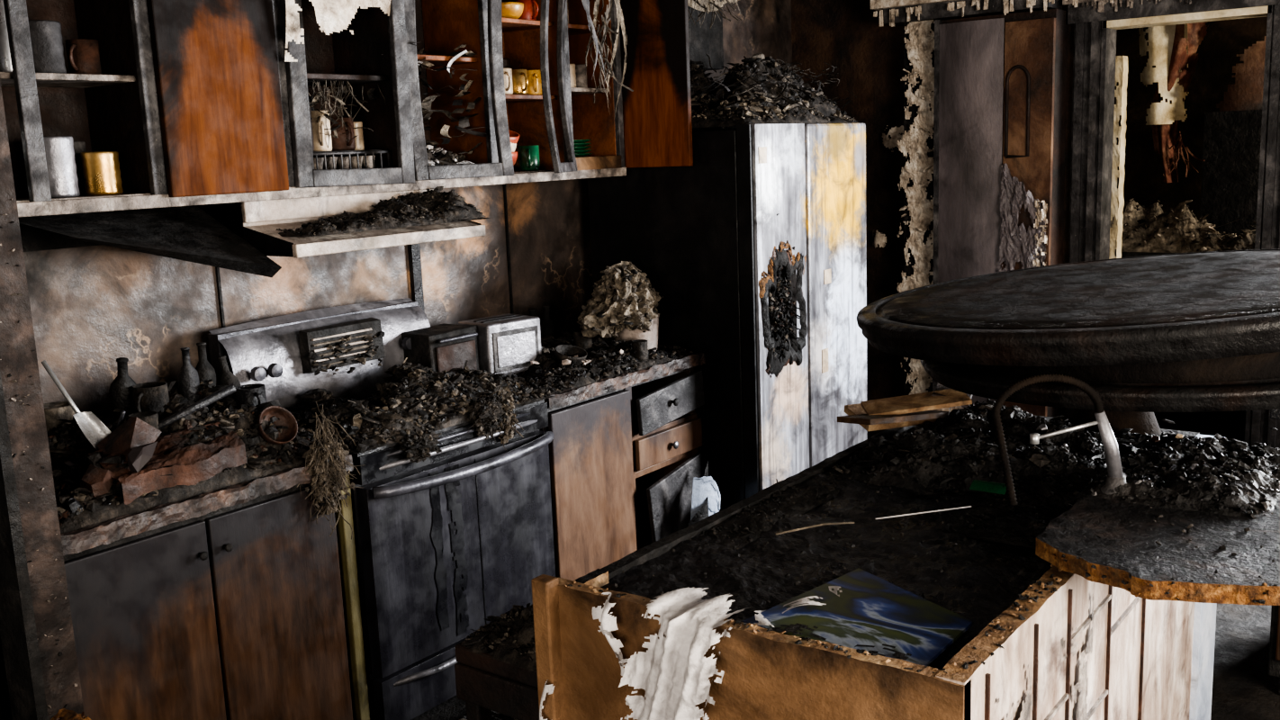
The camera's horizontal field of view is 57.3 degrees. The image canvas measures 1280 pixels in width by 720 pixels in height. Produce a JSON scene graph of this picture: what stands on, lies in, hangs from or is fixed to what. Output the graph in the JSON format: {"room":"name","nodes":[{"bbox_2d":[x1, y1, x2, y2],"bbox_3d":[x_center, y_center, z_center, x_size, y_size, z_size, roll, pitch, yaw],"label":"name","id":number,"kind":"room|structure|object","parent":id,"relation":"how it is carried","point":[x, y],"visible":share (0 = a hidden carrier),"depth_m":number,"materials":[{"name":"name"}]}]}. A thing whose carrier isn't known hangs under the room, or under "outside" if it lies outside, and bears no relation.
{"room":"fire-damaged room","nodes":[
{"label":"fire-damaged room","id":0,"kind":"room"},
{"bbox_2d":[0,80,84,719],"bbox_3d":[-1.322,0.070,2.448,0.120,2.502,0.117,5,13,37],"label":"post","id":1,"kind":"object","parent":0,"point":[37,633],"depth_m":2.46,"materials":[{"name":"brown wood"}]},
{"bbox_2d":[23,0,792,419],"bbox_3d":[-1.371,-0.155,3.570,0.130,2.550,7.200,5,13,37],"label":"wall","id":2,"kind":"structure","parent":0,"point":[92,307],"depth_m":3.85,"materials":[{"name":"grey paint"}]},
{"bbox_2d":[0,0,693,217],"bbox_3d":[-0.867,-0.928,3.506,0.622,0.849,2.681,5,13,37],"label":"upper cabinet","id":3,"kind":"object","parent":2,"relation":"attached to","point":[199,102],"depth_m":3.55,"materials":[{"name":"paint"}]},
{"bbox_2d":[0,0,12,72],"bbox_3d":[-1.549,-0.797,2.856,0.068,0.200,0.068,5,13,37],"label":"drinking glass","id":4,"kind":"object","parent":3,"relation":"in","point":[5,63],"visible":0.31,"depth_m":2.83,"materials":[{"name":"glass"}]},
{"bbox_2d":[28,19,66,73],"bbox_3d":[-1.484,-0.774,2.913,0.090,0.130,0.090,5,13,37],"label":"tin can","id":5,"kind":"object","parent":3,"relation":"in","point":[46,36],"visible":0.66,"depth_m":2.88,"materials":[{"name":"grey metal"}]},
{"bbox_2d":[43,135,80,198],"bbox_3d":[-1.478,-0.487,2.956,0.100,0.150,0.100,5,13,37],"label":"metal canister","id":6,"kind":"object","parent":3,"relation":"in","point":[63,179],"visible":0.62,"depth_m":2.92,"materials":[{"name":"metal"}]},
{"bbox_2d":[73,141,86,195],"bbox_3d":[-1.496,-0.504,3.081,0.080,0.140,0.080,5,13,37],"label":"tin can","id":7,"kind":"object","parent":3,"relation":"in","point":[79,147],"visible":0.22,"depth_m":3.06,"materials":[{"name":"grey metal"}]},
{"bbox_2d":[65,39,101,74],"bbox_3d":[-1.427,-0.769,2.985,0.081,0.090,0.097,5,13,37],"label":"mug","id":8,"kind":"object","parent":3,"relation":"in","point":[83,55],"visible":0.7,"depth_m":2.96,"materials":[{"name":"brown ceramic"}]},
{"bbox_2d":[80,151,123,195],"bbox_3d":[-1.391,-0.483,3.024,0.090,0.110,0.090,5,13,37],"label":"tin can","id":9,"kind":"object","parent":3,"relation":"in","point":[101,169],"visible":1,"depth_m":2.99,"materials":[{"name":"gold metal"}]},
{"bbox_2d":[284,0,390,61],"bbox_3d":[-0.879,-1.052,3.387,0.060,0.380,0.400,5,13,37],"label":"sheet","id":10,"kind":"object","parent":3,"relation":"attached to","point":[331,15],"visible":1,"depth_m":3.37,"materials":[{"name":"paper"}]},
{"bbox_2d":[197,189,485,257],"bbox_3d":[-0.918,-0.438,3.584,0.515,0.185,0.726,5,13,37],"label":"range hood","id":11,"kind":"object","parent":3,"relation":"attached to","point":[256,222],"visible":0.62,"depth_m":3.37,"materials":[{"name":"metal"}]},
{"bbox_2d":[18,205,281,277],"bbox_3d":[-1.365,-0.299,3.069,0.445,0.230,0.670,5,13,37],"label":"panel","id":12,"kind":"object","parent":11,"relation":"attached to","point":[185,233],"visible":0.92,"depth_m":3.11,"materials":[{"name":"black wood"}]},
{"bbox_2d":[276,186,489,237],"bbox_3d":[-0.792,-0.453,3.530,0.242,0.116,0.730,5,13,37],"label":"debris","id":13,"kind":"object","parent":11,"relation":"on","point":[431,207],"visible":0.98,"depth_m":3.55,"materials":[{"name":"brown wood"}]},
{"bbox_2d":[313,149,389,170],"bbox_3d":[-0.971,-0.594,3.597,0.179,0.091,0.378,5,13,37],"label":"rack","id":14,"kind":"object","parent":3,"relation":"in","point":[340,162],"visible":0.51,"depth_m":3.59,"materials":[{"name":"metal"}]},
{"bbox_2d":[308,95,314,110],"bbox_3d":[-1.026,-0.725,3.594,0.100,0.170,0.072,5,13,37],"label":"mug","id":15,"kind":"object","parent":14,"relation":"on","point":[310,97],"visible":0.02,"depth_m":3.58,"materials":[{"name":"black ceramic"}]},
{"bbox_2d":[309,107,314,151],"bbox_3d":[-0.998,-0.683,3.467,0.102,0.130,0.072,5,13,37],"label":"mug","id":16,"kind":"object","parent":14,"relation":"on","point":[310,107],"visible":0.02,"depth_m":3.47,"materials":[{"name":"black ceramic"}]},
{"bbox_2d":[310,110,332,152],"bbox_3d":[-0.961,-0.692,3.536,0.088,0.120,0.067,5,13,37],"label":"mug","id":17,"kind":"object","parent":14,"relation":"on","point":[320,141],"visible":0.73,"depth_m":3.52,"materials":[{"name":"beige ceramic"}]},
{"bbox_2d":[329,117,355,151],"bbox_3d":[-0.940,-0.701,3.640,0.100,0.100,0.118,-4,10,-11],"label":"mug","id":18,"kind":"object","parent":14,"relation":"on","point":[339,144],"visible":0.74,"depth_m":3.61,"materials":[{"name":"brown ceramic"}]},
{"bbox_2d":[307,79,385,148],"bbox_3d":[-0.950,-0.749,3.550,0.181,0.209,0.496,5,13,37],"label":"dried plant","id":19,"kind":"object","parent":14,"relation":"on","point":[321,94],"visible":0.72,"depth_m":3.56,"materials":[{"name":"grey plant"}]},
{"bbox_2d":[353,121,364,150],"bbox_3d":[-0.906,-0.713,3.728,0.050,0.090,0.050,5,13,37],"label":"tin can","id":20,"kind":"object","parent":14,"relation":"on","point":[359,139],"visible":0.48,"depth_m":3.71,"materials":[{"name":"beige metal"}]},
{"bbox_2d":[381,42,486,165],"bbox_3d":[-0.721,-0.834,3.916,0.315,0.459,0.464,5,13,37],"label":"pile","id":21,"kind":"object","parent":3,"relation":"in","point":[436,157],"visible":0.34,"depth_m":3.92,"materials":[{"name":"brown wood"}]},
{"bbox_2d":[503,57,510,68],"bbox_3d":[-0.512,-1.044,4.333,0.070,0.140,0.070,5,13,37],"label":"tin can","id":22,"kind":"object","parent":3,"relation":"in","point":[506,61],"visible":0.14,"depth_m":4.30,"materials":[{"name":"grey metal"}]},
{"bbox_2d":[503,68,513,94],"bbox_3d":[-0.479,-0.985,4.142,0.105,0.090,0.076,5,13,37],"label":"mug","id":23,"kind":"object","parent":3,"relation":"in","point":[508,72],"visible":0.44,"depth_m":4.12,"materials":[{"name":"beige ceramic"}]},
{"bbox_2d":[501,1,523,18],"bbox_3d":[-0.484,-1.243,4.194,0.140,0.060,0.140,5,13,37],"label":"bowl","id":24,"kind":"object","parent":3,"relation":"in","point":[514,10],"visible":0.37,"depth_m":4.14,"materials":[{"name":"yellow ceramic"}]},
{"bbox_2d":[511,152,517,165],"bbox_3d":[-0.522,-0.708,4.195,0.170,0.070,0.170,5,13,37],"label":"bowl","id":25,"kind":"object","parent":3,"relation":"in","point":[514,154],"visible":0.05,"depth_m":4.17,"materials":[{"name":"red ceramic"}]},
{"bbox_2d":[510,142,516,152],"bbox_3d":[-0.519,-0.747,4.185,0.160,0.060,0.160,5,13,37],"label":"bowl","id":26,"kind":"object","parent":25,"relation":"on","point":[513,146],"visible":0.11,"depth_m":4.16,"materials":[{"name":"beige ceramic"}]},
{"bbox_2d":[508,129,519,144],"bbox_3d":[-0.498,-0.791,4.172,0.137,0.086,0.140,5,13,37],"label":"bowl","id":27,"kind":"object","parent":26,"relation":"on","point":[514,137],"visible":0.16,"depth_m":4.17,"materials":[{"name":"red ceramic"}]},
{"bbox_2d":[513,154,519,171],"bbox_3d":[-0.471,-0.741,4.392,0.100,0.060,0.100,5,13,37],"label":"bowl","id":28,"kind":"object","parent":3,"relation":"on","point":[516,166],"visible":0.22,"depth_m":4.36,"materials":[{"name":"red ceramic"}]},
{"bbox_2d":[511,69,528,94],"bbox_3d":[-0.432,-1.000,4.218,0.107,0.090,0.076,5,13,37],"label":"mug","id":29,"kind":"object","parent":3,"relation":"in","point":[519,77],"visible":0.71,"depth_m":4.19,"materials":[{"name":"gold metal"}]},
{"bbox_2d":[514,0,538,20],"bbox_3d":[-0.405,-1.274,4.261,0.100,0.090,0.075,0,11,14],"label":"mug","id":30,"kind":"object","parent":3,"relation":"in","point":[529,13],"visible":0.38,"depth_m":4.23,"materials":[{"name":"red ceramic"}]},
{"bbox_2d":[517,144,540,171],"bbox_3d":[-0.406,-0.736,4.269,0.088,0.090,0.091,5,13,37],"label":"mug","id":31,"kind":"object","parent":3,"relation":"in","point":[528,156],"visible":1,"depth_m":4.25,"materials":[{"name":"green ceramic"}]},
{"bbox_2d":[526,70,541,94],"bbox_3d":[-0.386,-1.015,4.289,0.095,0.090,0.083,5,13,37],"label":"mug","id":32,"kind":"object","parent":3,"relation":"in","point":[534,76],"visible":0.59,"depth_m":4.26,"materials":[{"name":"yellow ceramic"}]},
{"bbox_2d":[567,0,568,23],"bbox_3d":[-0.312,-1.297,4.368,0.077,0.090,0.099,5,13,37],"label":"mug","id":33,"kind":"object","parent":3,"relation":"in","point":[567,0],"visible":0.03,"depth_m":4.36,"materials":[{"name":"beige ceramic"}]},
{"bbox_2d":[569,63,576,87],"bbox_3d":[-0.272,-1.079,4.449,0.056,0.090,0.056,5,13,37],"label":"spice jar","id":34,"kind":"object","parent":3,"relation":"in","point":[572,66],"visible":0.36,"depth_m":4.43,"materials":[{"name":"beige ceramic"}]},
{"bbox_2d":[575,63,587,87],"bbox_3d":[-0.230,-1.091,4.504,0.056,0.090,0.056,5,13,37],"label":"spice jar","id":35,"kind":"object","parent":3,"relation":"in","point":[581,70],"visible":0.66,"depth_m":4.48,"materials":[{"name":"ceramic"}]},
{"bbox_2d":[573,139,592,157],"bbox_3d":[-0.273,-0.797,4.534,0.174,0.106,0.174,5,13,37],"label":"stacked plates","id":36,"kind":"object","parent":3,"relation":"in","point":[579,145],"visible":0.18,"depth_m":4.48,"materials":[{"name":"green ceramic"}]},
{"bbox_2d":[215,183,513,327],"bbox_3d":[-1.074,-0.210,3.835,0.020,0.740,1.898,5,13,37],"label":"trim","id":37,"kind":"structure","parent":2,"relation":"attached to","point":[414,249],"depth_m":4.18,"materials":[{"name":"black wood"}]},
{"bbox_2d":[619,0,740,70],"bbox_3d":[0.206,-1.502,4.952,0.522,0.483,0.900,5,13,37],"label":"upper cabinet","id":38,"kind":"object","parent":2,"relation":"attached to","point":[706,17],"visible":0.23,"depth_m":5.25,"materials":[{"name":"charred wood"},{"name":"wood"}]},
{"bbox_2d":[688,460,721,526],"bbox_3d":[0.285,0.546,4.487,0.110,0.315,0.370,5,13,37],"label":"dish towel","id":39,"kind":"object","parent":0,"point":[706,494],"visible":0.48,"depth_m":4.37,"materials":[{"name":"fabric"}]},
{"bbox_2d":[411,603,1279,719],"bbox_3d":[1.887,1.072,3.506,5.800,0.100,10.600,5,13,37],"label":"floor","id":40,"kind":"structure","parent":0,"point":[1243,689],"depth_m":3.70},
{"bbox_2d":[0,703,2,719],"bbox_3d":[-1.862,0.159,2.355,0.560,2.400,0.705,5,13,37],"label":"tall cabinet","id":41,"kind":"object","parent":40,"relation":"on","point":[1,716],"visible":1,"depth_m":2.58,"materials":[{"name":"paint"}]},
{"bbox_2d":[50,708,91,719],"bbox_3d":[-1.119,1.018,2.336,0.220,0.658,0.137,5,13,37],"label":"wooden block","id":42,"kind":"object","parent":40,"relation":"on","point":[63,714],"visible":1,"depth_m":2.31,"materials":[{"name":"brown wood"}]},
{"bbox_2d":[0,453,369,719],"bbox_3d":[-1.272,0.747,3.154,0.649,0.915,0.830,5,13,37],"label":"base cabinet","id":43,"kind":"object","parent":40,"relation":"on","point":[230,602],"visible":0.77,"depth_m":2.95,"materials":[{"name":"laminate"}]},
{"bbox_2d":[60,453,353,555],"bbox_3d":[-1.289,0.323,3.078,0.649,0.053,0.830,5,13,37],"label":"countertop","id":44,"kind":"structure","parent":43,"relation":"on","point":[123,527],"depth_m":2.81,"materials":[{"name":"stone"}]},
{"bbox_2d":[46,378,316,533],"bbox_3d":[-1.272,0.186,3.062,0.609,0.251,0.850,5,13,37],"label":"debris","id":45,"kind":"object","parent":44,"relation":"on","point":[86,493],"depth_m":2.92,"materials":[{"name":"brown wood"}]},
{"bbox_2d":[43,401,75,432],"bbox_3d":[-1.483,0.163,2.982,0.090,0.100,0.090,5,13,37],"label":"tin can","id":46,"kind":"object","parent":45,"relation":"on","point":[53,411],"visible":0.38,"depth_m":2.94,"materials":[{"name":"brown metal"}]},
{"bbox_2d":[40,360,111,457],"bbox_3d":[-1.360,0.128,2.859,0.182,0.263,0.061,-4,10,-8],"label":"spatula","id":47,"kind":"object","parent":45,"relation":"on","point":[94,430],"visible":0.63,"depth_m":2.87,"materials":[{"name":"metal"}]},
{"bbox_2d":[108,357,135,419],"bbox_3d":[-1.397,0.097,3.158,0.085,0.211,0.071,5,13,37],"label":"bottle","id":48,"kind":"object","parent":45,"relation":"on","point":[121,395],"visible":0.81,"depth_m":3.12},
{"bbox_2d":[127,411,160,436],"bbox_3d":[-1.238,0.179,2.926,0.070,0.090,0.070,5,13,37],"label":"tin can","id":49,"kind":"object","parent":45,"relation":"on","point":[151,418],"visible":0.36,"depth_m":2.91,"materials":[{"name":"grey metal"}]},
{"bbox_2d":[131,381,169,412],"bbox_3d":[-1.322,0.113,3.141,0.090,0.090,0.111,5,13,37],"label":"mug","id":50,"kind":"object","parent":45,"relation":"on","point":[151,396],"visible":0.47,"depth_m":3.11,"materials":[{"name":"black ceramic"}]},
{"bbox_2d":[88,420,246,504],"bbox_3d":[-1.158,0.244,2.891,0.160,0.126,0.340,5,13,37],"label":"plank","id":51,"kind":"object","parent":45,"relation":"on","point":[193,464],"visible":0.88,"depth_m":2.86,"materials":[{"name":"brown wood"}]},
{"bbox_2d":[177,347,199,402],"bbox_3d":[-1.264,0.067,3.280,0.058,0.206,0.057,5,13,37],"label":"bottle","id":52,"kind":"object","parent":45,"relation":"on","point":[188,377],"visible":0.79,"depth_m":3.26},
{"bbox_2d":[195,342,216,385],"bbox_3d":[-1.246,0.063,3.354,0.062,0.227,0.060,5,13,37],"label":"bottle","id":53,"kind":"object","parent":45,"relation":"on","point":[204,369],"visible":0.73,"depth_m":3.33,"materials":[{"name":"grey glass"}]},
{"bbox_2d":[216,355,240,387],"bbox_3d":[-1.178,0.093,3.385,0.103,0.209,0.061,5,13,37],"label":"bottle","id":54,"kind":"object","parent":45,"relation":"on","point":[227,377],"visible":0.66,"depth_m":3.38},
{"bbox_2d":[234,383,266,409],"bbox_3d":[-1.078,0.119,3.276,0.111,0.090,0.080,5,13,37],"label":"mug","id":55,"kind":"object","parent":45,"relation":"on","point":[253,394],"visible":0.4,"depth_m":3.25,"materials":[{"name":"black ceramic"}]},
{"bbox_2d":[257,405,297,444],"bbox_3d":[-0.973,0.175,3.130,0.084,0.102,0.110,5,13,37],"label":"bowl","id":56,"kind":"object","parent":45,"relation":"on","point":[287,419],"visible":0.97,"depth_m":3.15,"materials":[{"name":"brown ceramic"}]},
{"bbox_2d":[296,401,365,540],"bbox_3d":[-0.833,0.297,3.144,0.206,0.391,0.190,-10,13,-37],"label":"dried plant","id":57,"kind":"object","parent":43,"relation":"hanging from","point":[326,456],"visible":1,"depth_m":3.12,"materials":[{"name":"brown plant"}]},
{"bbox_2d":[207,297,555,719],"bbox_3d":[-0.748,0.463,3.715,0.687,1.232,0.830,5,13,37],"label":"stove","id":58,"kind":"object","parent":40,"relation":"on","point":[447,542],"visible":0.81,"depth_m":3.55,"materials":[{"name":"metal"}]},
{"bbox_2d":[396,428,441,462],"bbox_3d":[-0.637,0.243,3.381,0.091,0.106,0.164,5,13,37],"label":"insulation","id":59,"kind":"object","parent":58,"relation":"in","point":[418,447],"visible":1,"depth_m":3.35,"materials":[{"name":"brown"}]},
{"bbox_2d":[290,357,555,453],"bbox_3d":[-0.728,0.090,3.659,0.495,0.182,0.830,5,13,37],"label":"debris","id":60,"kind":"object","parent":58,"relation":"in","point":[416,396],"visible":0.92,"depth_m":3.52,"materials":[{"name":"brown wood"}]},
{"bbox_2d":[466,387,507,443],"bbox_3d":[-0.469,0.168,3.588,0.105,0.181,0.160,0,11,15],"label":"insulation","id":61,"kind":"object","parent":58,"relation":"in","point":[486,413],"visible":1,"depth_m":3.56,"materials":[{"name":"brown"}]},
{"bbox_2d":[488,378,523,450],"bbox_3d":[-0.417,0.169,3.646,0.095,0.226,0.114,6,13,39],"label":"insulation","id":62,"kind":"object","parent":58,"relation":"in","point":[509,407],"visible":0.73,"depth_m":3.64,"materials":[{"name":"brown plant"}]},
{"bbox_2d":[458,710,517,719],"bbox_3d":[0.104,0.980,3.829,0.750,0.133,2.200,5,13,37],"label":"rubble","id":63,"kind":"object","parent":40,"relation":"on","point":[495,716],"depth_m":3.56,"materials":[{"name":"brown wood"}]},
{"bbox_2d":[454,603,539,719],"bbox_3d":[-0.170,0.883,2.547,0.294,0.774,0.345,5,13,37],"label":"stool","id":64,"kind":"object","parent":40,"relation":"on","point":[495,668],"visible":0.32,"depth_m":2.39,"materials":[{"name":"brown wood"}]},
{"bbox_2d":[539,351,705,581],"bbox_3d":[-0.243,0.468,4.475,0.678,0.914,0.925,5,13,37],"label":"base cabinet","id":65,"kind":"object","parent":40,"relation":"on","point":[625,457],"visible":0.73,"depth_m":4.23,"materials":[{"name":"laminate"}]},
{"bbox_2d":[544,351,705,409],"bbox_3d":[-0.272,0.043,4.408,0.649,0.053,0.925,5,13,37],"label":"countertop","id":66,"kind":"structure","parent":65,"relation":"on","point":[623,381],"depth_m":4.17,"materials":[{"name":"laminate"}]},
{"bbox_2d":[501,330,695,399],"bbox_3d":[-0.280,-0.024,4.371,0.580,0.134,0.960,5,13,37],"label":"debris","id":67,"kind":"object","parent":66,"relation":"on","point":[609,358],"visible":0.52,"depth_m":4.22,"materials":[{"name":"brown wood"}]},
{"bbox_2d":[401,324,479,372],"bbox_3d":[-0.678,-0.007,4.002,0.189,0.197,0.230,5,13,37],"label":"toaster","id":68,"kind":"object","parent":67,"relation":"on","point":[440,347],"visible":0.65,"depth_m":3.93,"materials":[{"name":"metal"}]},
{"bbox_2d":[457,313,541,377],"bbox_3d":[-0.499,-0.049,4.185,0.245,0.203,0.187,-12,14,-43],"label":"toaster","id":69,"kind":"object","parent":67,"relation":"on","point":[506,342],"visible":0.68,"depth_m":4.11,"materials":[{"name":"metal"}]},
{"bbox_2d":[528,308,542,337],"bbox_3d":[-0.405,-0.092,4.479,0.072,0.206,0.071,5,13,37],"label":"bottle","id":70,"kind":"object","parent":67,"relation":"on","point":[532,311],"visible":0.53,"depth_m":4.46,"materials":[{"name":"black glass"}]},
{"bbox_2d":[554,344,587,366],"bbox_3d":[-0.248,-0.015,4.208,0.117,0.073,0.120,5,13,37],"label":"bowl","id":71,"kind":"object","parent":67,"relation":"on","point":[560,349],"visible":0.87,"depth_m":4.23,"materials":[{"name":"ceramic"}]},
{"bbox_2d":[573,329,592,353],"bbox_3d":[-0.215,-0.067,4.402,0.070,0.090,0.070,5,13,37],"label":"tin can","id":72,"kind":"object","parent":67,"relation":"on","point":[585,343],"visible":0.62,"depth_m":4.37,"materials":[{"name":"black metal"}]},
{"bbox_2d":[576,261,663,338],"bbox_3d":[-0.067,-0.230,4.427,0.279,0.282,0.417,5,13,37],"label":"potted plant","id":73,"kind":"object","parent":67,"relation":"on","point":[623,298],"visible":1,"depth_m":4.36,"materials":[{"name":"brown plant"}]},
{"bbox_2d":[614,313,659,351],"bbox_3d":[-0.015,-0.097,4.536,0.188,0.155,0.188,5,13,37],"label":"bucket","id":74,"kind":"object","parent":67,"relation":"on","point":[652,337],"visible":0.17,"depth_m":4.47,"materials":[{"name":"white metal"}]},
{"bbox_2d":[631,339,648,360],"bbox_3d":[0.000,-0.037,4.358,0.060,0.070,0.060,5,13,37],"label":"tin can","id":75,"kind":"object","parent":67,"relation":"on","point":[640,346],"visible":0.97,"depth_m":4.33,"materials":[{"name":"grey metal"}]},
{"bbox_2d":[587,120,867,511],"bbox_3d":[0.430,-0.107,5.056,0.846,1.785,0.948,5,13,37],"label":"refrigerator","id":76,"kind":"object","parent":40,"relation":"on","point":[754,250],"visible":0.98,"depth_m":4.63,"materials":[{"name":"metal"}]},
{"bbox_2d":[622,52,858,131],"bbox_3d":[0.401,-1.119,4.881,0.816,0.306,0.957,5,13,37],"label":"debris","id":77,"kind":"object","parent":76,"relation":"on","point":[761,90],"visible":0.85,"depth_m":4.71,"materials":[{"name":"brown wood"}]},
{"bbox_2d":[531,407,1225,719],"bbox_3d":[0.668,0.742,2.675,0.839,0.941,1.853,5,13,37],"label":"kitchen island","id":78,"kind":"object","parent":40,"relation":"on","point":[1043,642],"depth_m":2.15,"materials":[{"name":"brown wood"}]},
{"bbox_2d":[741,567,973,666],"bbox_3d":[0.401,0.432,2.028,0.330,0.014,0.345,5,13,37],"label":"magazine","id":79,"kind":"object","parent":78,"relation":"on","point":[858,608],"visible":0.9,"depth_m":1.99,"materials":[{"name":"paper"}]},
{"bbox_2d":[775,505,971,535],"bbox_3d":[0.501,0.341,2.502,0.456,0.009,0.019,-5,11,-14],"label":"rod","id":80,"kind":"object","parent":78,"relation":"on","point":[837,523],"visible":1,"depth_m":2.48,"materials":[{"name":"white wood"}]},
{"bbox_2d":[612,398,1167,603],"bbox_3d":[0.784,0.247,2.803,0.730,0.126,1.350,5,13,37],"label":"debris","id":81,"kind":"object","parent":78,"relation":"on","point":[960,448],"visible":0.81,"depth_m":2.77,"materials":[{"name":"black"}]},
{"bbox_2d":[969,479,1018,495],"bbox_3d":[0.788,0.282,2.603,0.080,0.030,0.090,5,13,37],"label":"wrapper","id":82,"kind":"object","parent":81,"relation":"on","point":[985,486],"visible":0.88,"depth_m":2.58,"materials":[{"name":"plastic"}]},
{"bbox_2d":[837,382,972,431],"bbox_3d":[0.764,0.121,3.253,0.532,0.118,0.289,-6,11,-20],"label":"wooden board","id":83,"kind":"object","parent":78,"relation":"on","point":[911,410],"visible":0.64,"depth_m":3.20,"materials":[{"name":"brown wood"}]},
{"bbox_2d":[1035,492,1279,605],"bbox_3d":[1.151,0.302,2.274,0.549,0.045,0.952,5,13,37],"label":"island countertop","id":84,"kind":"structure","parent":78,"relation":"on","point":[1151,553],"depth_m":2.07,"materials":[{"name":"stone"}]},
{"bbox_2d":[991,373,1126,506],"bbox_3d":[0.858,0.162,2.370,0.286,0.274,0.061,-3,10,-5],"label":"kitchen faucet","id":85,"kind":"object","parent":84,"relation":"on","point":[1115,477],"visible":0.97,"depth_m":2.37,"materials":[{"name":"metal"}]},
{"bbox_2d":[856,248,1279,437],"bbox_3d":[1.214,-0.001,2.877,1.337,0.486,1.344,4,12,31],"label":"round table","id":86,"kind":"object","parent":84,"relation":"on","point":[1194,331],"visible":0.99,"depth_m":2.49,"materials":[{"name":"black wood"}]},
{"bbox_2d":[1038,418,1279,518],"bbox_3d":[1.164,0.203,2.636,0.569,0.065,0.738,5,13,37],"label":"debris","id":87,"kind":"object","parent":84,"relation":"on","point":[1220,475],"depth_m":2.41,"materials":[{"name":"black"}]},
{"bbox_2d":[932,9,1068,417],"bbox_3d":[1.695,-0.484,5.582,0.555,2.240,0.253,5,13,37],"label":"door","id":88,"kind":"structure","parent":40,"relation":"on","point":[1000,99],"depth_m":5.40,"materials":[{"name":"paint"}]},
{"bbox_2d":[1108,55,1127,259],"bbox_3d":[2.322,-0.461,5.856,0.144,2.050,0.110,5,13,37],"label":"door frame","id":89,"kind":"structure","parent":40,"relation":"on","point":[1117,202],"depth_m":5.71,"materials":[{"name":"beige wood"}]},
{"bbox_2d":[1199,36,1266,236],"bbox_3d":[3.574,-0.721,6.593,0.750,2.200,0.150,5,13,37],"label":"headboard","id":90,"kind":"object","parent":40,"relation":"on","point":[1231,134],"visible":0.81,"depth_m":6.58,"materials":[{"name":"brown wood"}]},
{"bbox_2d":[1267,408,1279,694],"bbox_3d":[2.349,0.548,3.489,0.780,0.900,0.660,5,13,37],"label":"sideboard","id":91,"kind":"object","parent":40,"relation":"on","point":[1274,658],"visible":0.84,"depth_m":3.50,"materials":[{"name":"wood"}]},
{"bbox_3d":[2.920,-0.095,6.172,2.000,1.010,0.800,5,13,37],"label":"dresser","id":92,"kind":"object","parent":40,"relation":"on","visible":0},
{"bbox_2d":[1110,198,1256,252],"bbox_3d":[2.887,-0.701,6.050,1.700,0.270,0.730,5,13,37],"label":"pile","id":93,"kind":"object","parent":92,"relation":"on","point":[1149,229],"visible":0.62,"depth_m":5.90,"materials":[{"name":"paint"}]},
{"bbox_2d":[791,0,1073,439],"bbox_3d":[3.101,-0.546,4.738,5.570,2.550,0.120,5,13,37],"label":"wall","id":94,"kind":"structure","parent":0,"point":[868,57],"depth_m":6.01,"materials":[{"name":"black paint"}]},
{"bbox_2d":[872,125,903,247],"bbox_3d":[1.278,-0.877,5.942,0.230,0.620,0.030,5,13,37],"label":"plaster","id":95,"kind":"object","parent":94,"relation":"attached to","point":[879,238],"visible":0.81,"depth_m":5.90,"materials":[{"name":"paint"}]},
{"bbox_2d":[896,19,942,395],"bbox_3d":[1.417,-0.670,5.807,0.299,2.550,0.197,5,13,37],"label":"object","id":96,"kind":"structure","parent":94,"relation":"attached to","point":[916,143],"depth_m":5.74,"materials":[{"name":"paint"}]},
{"bbox_2d":[870,0,1113,27],"bbox_3d":[1.919,-1.644,5.181,1.847,0.193,0.240,5,13,37],"label":"trim","id":97,"kind":"structure","parent":94,"relation":"attached to","point":[893,13],"depth_m":5.46,"materials":[{"name":"paint"}]},
{"bbox_2d":[1062,0,1279,448],"bbox_3d":[2.405,-0.482,5.246,1.000,2.300,0.200,5,13,37],"label":"door frame","id":98,"kind":"structure","parent":94,"relation":"attached to","point":[1095,23],"depth_m":5.23,"materials":[{"name":"paint"}]},
{"bbox_2d":[1114,16,1267,220],"bbox_3d":[4.282,-1.097,7.536,4.300,2.550,0.100,5,13,37],"label":"wall","id":99,"kind":"structure","parent":0,"point":[1218,51],"depth_m":7.90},
{"bbox_2d":[1138,21,1209,182],"bbox_3d":[2.700,-1.421,6.045,0.700,1.000,0.224,5,13,37],"label":"curtain","id":100,"kind":"object","parent":99,"relation":"hanging from","point":[1172,49],"visible":0.88,"depth_m":6.02,"materials":[{"name":"fabric"}]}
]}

